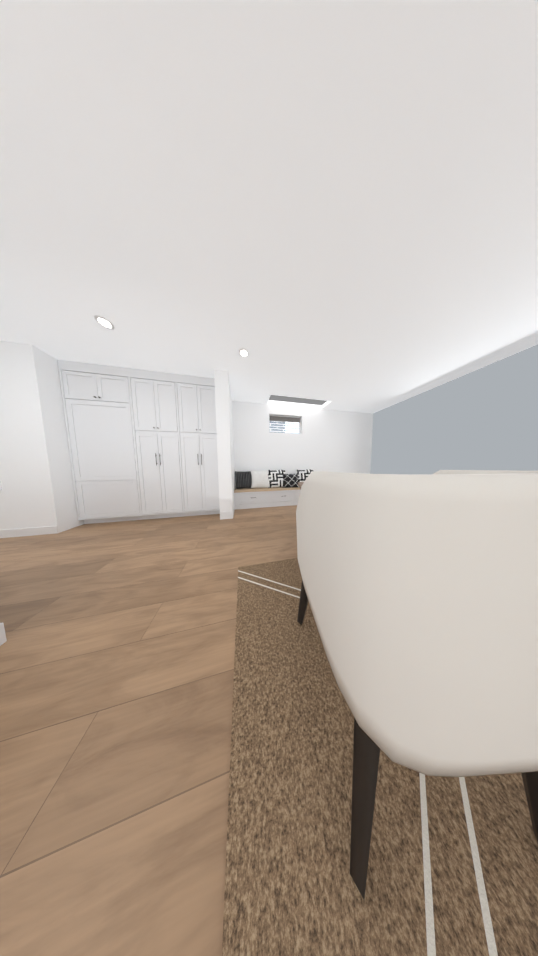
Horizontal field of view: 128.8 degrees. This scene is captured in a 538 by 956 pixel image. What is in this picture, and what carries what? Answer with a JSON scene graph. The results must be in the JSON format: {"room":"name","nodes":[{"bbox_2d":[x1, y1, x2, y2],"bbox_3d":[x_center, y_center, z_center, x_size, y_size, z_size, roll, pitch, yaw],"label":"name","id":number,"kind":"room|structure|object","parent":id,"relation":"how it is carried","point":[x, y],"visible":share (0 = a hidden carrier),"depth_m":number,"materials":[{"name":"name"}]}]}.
{"room":"dining room","nodes":[
{"label":"dining room","id":0,"kind":"room"},
{"bbox_2d":[0,340,71,532],"bbox_3d":[-4.247,-0.491,1.816,1.840,2.760,0.150,-1,5,-12],"label":"wall","id":1,"kind":"structure","parent":0,"point":[36,480],"depth_m":1.90,"materials":[{"name":"white paint"}]},
{"bbox_2d":[0,526,57,537],"bbox_3d":[-4.217,0.832,1.839,1.836,0.120,0.012,-1,5,-12],"label":"baseboard","id":2,"kind":"structure","parent":1,"relation":"attached to","point":[8,533],"depth_m":1.95,"materials":[{"name":"white wood"}]},
{"bbox_2d":[52,357,83,527],"bbox_3d":[-3.508,-0.546,2.439,0.138,2.760,0.720,-1,5,-12],"label":"wall","id":3,"kind":"structure","parent":0,"point":[55,371],"depth_m":2.14,"materials":[{"name":"white paint"}]},
{"bbox_2d":[0,505,297,955],"bbox_3d":[-0.215,1.080,-0.590,9.300,0.080,12.500,-1,5,-12],"label":"floor","id":4,"kind":"structure","parent":0,"point":[117,652],"depth_m":0.49,"materials":[{"name":"brown wood"}]},
{"bbox_2d":[0,623,6,645],"bbox_3d":[-1.882,0.633,-0.807,1.305,0.878,2.854,-1,5,-12],"label":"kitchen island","id":5,"kind":"object","parent":4,"relation":"on","point":[3,639],"depth_m":0.74,"materials":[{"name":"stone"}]},
{"bbox_2d":[57,359,140,523],"bbox_3d":[-2.973,-0.562,2.587,0.963,2.758,0.655,-1,5,-12],"label":"tall cabinet","id":6,"kind":"object","parent":4,"relation":"on","point":[97,399],"depth_m":2.26,"materials":[{"name":"white wood"}]},
{"bbox_2d":[129,368,184,519],"bbox_3d":[-2.158,-0.583,2.752,0.760,2.758,0.655,-1,5,-12],"label":"tall cabinet","id":7,"kind":"object","parent":4,"relation":"on","point":[142,444],"depth_m":2.43,"materials":[{"name":"white wood"}]},
{"bbox_2d":[177,374,219,515],"bbox_3d":[-1.452,-0.601,2.896,0.741,2.758,0.655,-1,5,-12],"label":"tall cabinet","id":8,"kind":"object","parent":4,"relation":"on","point":[196,407],"depth_m":2.57,"materials":[{"name":"white wood"}]},
{"bbox_2d":[234,487,300,509],"bbox_3d":[0.938,0.469,3.678,3.708,0.455,0.531,-1,5,-12],"label":"window bench","id":9,"kind":"object","parent":4,"relation":"on","point":[246,498],"visible":0.54,"depth_m":3.24,"materials":[{"name":"white wood"}]},
{"bbox_2d":[235,471,251,488],"bbox_3d":[-0.639,0.049,3.381,0.478,0.458,0.154,-2,-11,-18],"label":"pillow","id":10,"kind":"object","parent":9,"relation":"on","point":[243,479],"visible":0.92,"depth_m":3.31,"materials":[{"name":"grey fabric"}]},
{"bbox_2d":[251,470,268,487],"bbox_3d":[-0.224,0.030,3.448,0.520,0.478,0.154,-1,-12,-9],"label":"pillow","id":11,"kind":"object","parent":9,"relation":"on","point":[260,479],"visible":0.75,"depth_m":3.38,"materials":[{"name":"white fabric"}]},
{"bbox_2d":[267,470,284,487],"bbox_3d":[0.216,0.014,3.511,0.520,0.489,0.154,-2,-10,-14],"label":"pillow","id":12,"kind":"object","parent":9,"relation":"on","point":[275,477],"visible":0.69,"depth_m":3.44,"materials":[{"name":"fabric"}]},
{"bbox_2d":[283,474,298,487],"bbox_3d":[0.587,0.067,3.494,0.416,0.374,0.154,-1,-13,-6],"label":"pillow","id":13,"kind":"object","parent":9,"relation":"on","point":[290,480],"visible":0.96,"depth_m":3.43,"materials":[{"name":"black fabric"}]},
{"bbox_2d":[296,469,312,481],"bbox_3d":[1.036,-0.007,3.705,0.520,0.489,0.154,-1,-12,-3],"label":"pillow","id":14,"kind":"object","parent":9,"relation":"on","point":[303,475],"visible":0.52,"depth_m":3.65,"materials":[{"name":"fabric"}]},
{"bbox_2d":[222,558,537,955],"bbox_3d":[1.693,0.977,-0.098,3.360,0.010,3.510,-1,5,-12],"label":"rug","id":15,"kind":"object","parent":4,"relation":"on","point":[452,870],"visible":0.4,"depth_m":0.34,"materials":[{"name":"carpet"}]},
{"bbox_2d":[296,470,537,898],"bbox_3d":[0.446,0.450,0.512,0.600,0.957,0.610,-1,4,-2],"label":"dining chair","id":16,"kind":"object","parent":15,"relation":"on","point":[419,592],"visible":1,"depth_m":0.21,"materials":[{"name":"white fabric"}]},
{"bbox_2d":[214,369,234,519],"bbox_3d":[-0.967,-0.616,3.012,0.245,2.760,1.212,-1,5,-12],"label":"column","id":17,"kind":"structure","parent":0,"point":[224,430],"depth_m":2.44,"materials":[{"name":"white paint"}]},
{"bbox_2d":[0,0,537,418],"bbox_3d":[-0.246,-1.995,-0.828,9.300,0.570,12.500,-1,5,-12],"label":"ceiling","id":18,"kind":"structure","parent":0,"point":[327,204],"depth_m":0.82,"materials":[{"name":"white paint"}]},
{"bbox_2d":[94,315,114,329],"bbox_3d":[-1.984,-1.872,1.557,0.156,0.006,0.156,-1,5,-12],"label":"recessed light","id":19,"kind":"object","parent":18,"relation":"in","point":[104,322],"visible":1,"depth_m":1.55,"materials":[{"name":"white"}]},
{"bbox_2d":[239,348,248,356],"bbox_3d":[-0.387,-1.921,1.984,0.156,0.006,0.156,-1,5,-12],"label":"recessed light","id":20,"kind":"object","parent":18,"relation":"in","point":[243,352],"visible":1,"depth_m":1.97,"materials":[{"name":"white"}]},
{"bbox_2d":[232,400,372,487],"bbox_3d":[1.249,-0.715,4.003,4.510,2.760,0.150,-1,5,-12],"label":"wall","id":21,"kind":"structure","parent":0,"point":[328,440],"depth_m":3.85,"materials":[{"name":"white paint"}]},
{"bbox_2d":[269,415,300,433],"bbox_3d":[0.470,-1.560,3.810,0.990,0.510,0.070,-1,5,-12],"label":"window","id":22,"kind":"structure","parent":21,"relation":"in","point":[286,419],"depth_m":3.78,"materials":[{"name":"white"}]},
{"label":"outside","id":23,"kind":"structure","parent":0,"visible":0},
{"bbox_2d":[269,419,298,433],"bbox_3d":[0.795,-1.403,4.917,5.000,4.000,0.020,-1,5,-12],"label":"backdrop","id":24,"kind":"structure","parent":23,"point":[284,425],"depth_m":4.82,"materials":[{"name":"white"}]}
]}

